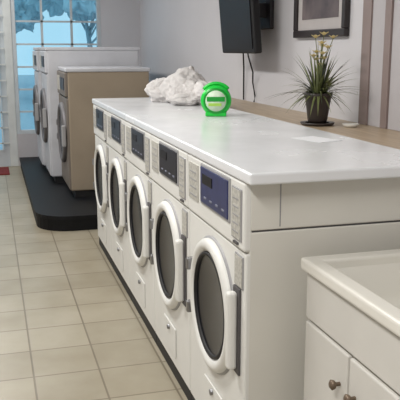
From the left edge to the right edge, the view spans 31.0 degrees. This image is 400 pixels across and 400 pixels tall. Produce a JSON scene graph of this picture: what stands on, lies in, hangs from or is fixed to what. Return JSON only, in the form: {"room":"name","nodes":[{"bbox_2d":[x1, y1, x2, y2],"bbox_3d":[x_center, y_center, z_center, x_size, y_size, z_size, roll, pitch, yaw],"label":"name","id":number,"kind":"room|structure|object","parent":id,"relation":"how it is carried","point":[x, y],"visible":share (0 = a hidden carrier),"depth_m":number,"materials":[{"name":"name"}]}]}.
{"room":"laundry","nodes":[
{"label":"laundry","id":0,"kind":"room"},
{"bbox_2d":[0,166,187,399],"bbox_3d":[-1.207,0.750,3.975,4.350,0.100,11.650,-3,12,-16],"label":"floor","id":1,"kind":"structure","parent":0,"point":[70,329],"depth_m":4.04,"materials":[{"name":"tile"}]},
{"bbox_2d":[0,167,9,174],"bbox_3d":[-2.834,-0.342,8.903,0.920,0.015,0.550,-3,12,-16],"label":"door mat","id":2,"kind":"object","parent":1,"relation":"on","point":[3,170],"visible":1,"depth_m":8.92,"materials":[{"name":"red fabric"}]},
{"bbox_2d":[19,157,97,230],"bbox_3d":[-1.173,-0.175,7.827,1.390,0.130,3.560,-3,12,-16],"label":"plinth","id":3,"kind":"object","parent":1,"relation":"on","point":[55,207],"visible":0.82,"depth_m":6.53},
{"bbox_2d":[32,47,47,170],"bbox_3d":[-1.443,-1.100,8.537,1.040,1.390,0.762,-3,12,-16],"label":"dryer","id":4,"kind":"object","parent":3,"relation":"on","point":[37,87],"visible":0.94,"depth_m":8.17,"materials":[{"name":"white metal"}]},
{"bbox_2d":[39,47,139,182],"bbox_3d":[-1.214,-0.948,7.812,1.010,1.390,0.752,-3,12,-16],"label":"dryer","id":5,"kind":"object","parent":3,"relation":"on","point":[51,58],"visible":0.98,"depth_m":7.38,"materials":[{"name":"white metal"}]},
{"bbox_2d":[56,66,149,197],"bbox_3d":[-0.971,-0.697,7.075,0.830,1.200,0.792,-3,12,-16],"label":"washing machine","id":6,"kind":"object","parent":3,"relation":"on","point":[77,86],"visible":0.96,"depth_m":6.66,"materials":[{"name":"beige metal"}]},
{"bbox_2d":[92,104,112,266],"bbox_3d":[-0.391,-0.141,5.313,0.735,1.095,0.680,-3,12,-16],"label":"washer","id":7,"kind":"object","parent":1,"relation":"on","point":[101,161],"visible":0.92,"depth_m":5.16,"materials":[{"name":"white metal"}]},
{"bbox_2d":[106,112,131,300],"bbox_3d":[-0.202,-0.006,4.670,0.735,1.095,0.680,-3,12,-16],"label":"washer","id":8,"kind":"object","parent":1,"relation":"on","point":[117,177],"visible":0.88,"depth_m":4.52,"materials":[{"name":"white metal"}]},
{"bbox_2d":[124,121,156,344],"bbox_3d":[-0.012,0.129,4.027,0.735,1.095,0.680,-3,12,-16],"label":"washer","id":9,"kind":"object","parent":1,"relation":"on","point":[139,197],"visible":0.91,"depth_m":3.86,"materials":[{"name":"white metal"}]},
{"bbox_2d":[149,135,191,399],"bbox_3d":[0.177,0.264,3.384,0.735,1.095,0.680,-3,12,-16],"label":"washer","id":10,"kind":"object","parent":1,"relation":"on","point":[170,224],"visible":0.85,"depth_m":3.21,"materials":[{"name":"white metal"}]},
{"bbox_2d":[186,154,399,399],"bbox_3d":[0.367,0.399,2.740,0.735,1.095,0.680,-3,12,-16],"label":"washer","id":11,"kind":"object","parent":1,"relation":"on","point":[246,305],"visible":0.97,"depth_m":2.36,"materials":[{"name":"white metal"}]},
{"bbox_2d":[92,97,399,185],"bbox_3d":[0.013,-0.425,3.900,0.722,0.038,3.495,-3,12,-16],"label":"countertop","id":12,"kind":"structure","parent":11,"relation":"on","point":[254,149],"depth_m":2.78,"materials":[{"name":"white stone"}]},
{"bbox_2d":[144,66,212,105],"bbox_3d":[-0.113,-0.794,4.956,0.404,0.247,0.643,-5,13,-23],"label":"laundry","id":13,"kind":"object","parent":12,"relation":"on","point":[184,87],"visible":0.86,"depth_m":4.87,"materials":[{"name":"fabric"}]},
{"bbox_2d":[201,82,230,115],"bbox_3d":[0.089,-0.561,3.990,0.170,0.188,0.094,1,12,3],"label":"detergent jug","id":14,"kind":"object","parent":12,"relation":"on","point":[216,97],"visible":1,"depth_m":3.95,"materials":[{"name":"green plastic"}]},
{"bbox_2d":[293,136,341,142],"bbox_3d":[0.479,-0.251,2.970,0.120,0.001,0.180,-8,14,-32],"label":"paper sheet","id":15,"kind":"object","parent":12,"relation":"on","point":[308,138],"visible":1,"depth_m":2.96,"materials":[{"name":"white paper"}]},
{"bbox_2d":[301,249,399,399],"bbox_3d":[0.681,0.575,1.993,0.586,1.056,0.785,-3,12,-16],"label":"base cabinet","id":16,"kind":"object","parent":1,"relation":"on","point":[352,343],"visible":1,"depth_m":2.03,"materials":[{"name":"paint"},{"name":"porcelain"},{"name":"metal"}]},
{"bbox_2d":[100,0,140,66],"bbox_3d":[-1.056,-1.955,9.567,0.520,2.900,0.150,-3,12,-16],"label":"wall","id":17,"kind":"structure","parent":0,"point":[120,19],"depth_m":9.42,"materials":[{"name":"grey paint"}]},
{"bbox_2d":[17,134,38,165],"bbox_3d":[-1.849,-0.694,9.598,1.130,0.420,0.150,-3,12,-16],"label":"wall","id":18,"kind":"structure","parent":17,"relation":"attached to","point":[27,143],"depth_m":9.40,"materials":[{"name":"grey paint"}]},
{"bbox_2d":[10,0,101,133],"bbox_3d":[-1.845,-2.012,9.307,1.130,2.280,0.100,-3,12,-16],"label":"window","id":19,"kind":"structure","parent":17,"relation":"in","point":[97,2],"depth_m":9.25,"materials":[{"name":"paint"}]},
{"bbox_2d":[140,0,363,122],"bbox_3d":[0.830,-0.849,4.293,0.120,2.900,11.550,-3,12,-16],"label":"wall","id":20,"kind":"structure","parent":0,"point":[175,34],"depth_m":5.51,"materials":[{"name":"paint"}]},
{"bbox_2d":[219,0,273,101],"bbox_3d":[0.340,-1.171,5.238,0.274,0.938,0.806,-3,12,-16],"label":"wall tv","id":21,"kind":"object","parent":20,"relation":"attached to","point":[242,22],"visible":1,"depth_m":5.08,"materials":[{"name":"plastic"}]},
{"bbox_2d":[230,98,399,149],"bbox_3d":[0.655,0.133,3.996,0.487,1.100,4.700,-3,12,-16],"label":"shelf","id":22,"kind":"object","parent":20,"relation":"attached to","point":[385,137],"visible":0.07,"depth_m":3.85,"materials":[{"name":"wood"}]},
{"bbox_2d":[269,32,363,126],"bbox_3d":[0.607,-0.646,3.837,0.531,0.490,0.576,-3,12,-16],"label":"spider plant","id":23,"kind":"object","parent":22,"relation":"on","point":[317,97],"visible":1,"depth_m":3.80,"materials":[{"name":"green plant"}]},
{"bbox_2d":[342,123,358,127],"bbox_3d":[0.788,-0.390,3.766,0.090,0.018,0.090,-3,12,-16],"label":"dish","id":24,"kind":"object","parent":22,"relation":"on","point":[347,125],"visible":1,"depth_m":3.74,"materials":[{"name":"ceramic"}]},
{"bbox_2d":[293,0,350,37],"bbox_3d":[0.721,-1.295,4.301,0.034,0.630,0.720,-3,12,-16],"label":"framed picture","id":25,"kind":"object","parent":20,"relation":"attached to","point":[311,17],"visible":0.99,"depth_m":4.31},
{"bbox_2d":[358,0,399,130],"bbox_3d":[1.052,-1.177,3.179,0.022,1.800,1.260,-3,12,-16],"label":"trim","id":26,"kind":"structure","parent":20,"relation":"attached to","point":[379,107],"depth_m":3.70,"materials":[{"name":"paint"}]},
{"bbox_3d":[-3.050,-3.158,8.728,3.630,0.200,0.150,-3,12,-16],"label":"wall","id":27,"kind":"structure","parent":0,"visible":0},
{"bbox_2d":[0,0,18,166],"bbox_3d":[-2.929,-1.734,9.002,1.150,2.700,0.202,-3,12,-16],"label":"door","id":28,"kind":"structure","parent":27,"relation":"in","point":[9,153],"depth_m":9.21,"materials":[{"name":"paint"}]},
{"label":"outside","id":29,"kind":"structure","parent":0,"visible":0},
{"bbox_2d":[0,75,34,148],"bbox_3d":[-5.187,-3.993,26.771,45.000,0.130,35.200,-3,12,-16],"label":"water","id":30,"kind":"structure","parent":29,"point":[24,81],"depth_m":20.73,"materials":[{"name":"liquid"}]},
{"bbox_2d":[14,0,43,33],"bbox_3d":[-7.315,-5.274,21.801,4.830,4.425,2.549,-11,16,-42],"label":"street tree","id":31,"kind":"object","parent":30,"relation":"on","point":[23,11],"visible":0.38,"depth_m":22.02,"materials":[{"name":"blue plant"}]},
{"bbox_2d":[27,0,95,46],"bbox_3d":[-2.992,-5.277,21.482,4.578,4.561,4.192,-11,16,-42],"label":"street tree","id":32,"kind":"object","parent":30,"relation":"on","point":[82,10],"visible":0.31,"depth_m":21.36,"materials":[{"name":"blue plant"}]}
]}

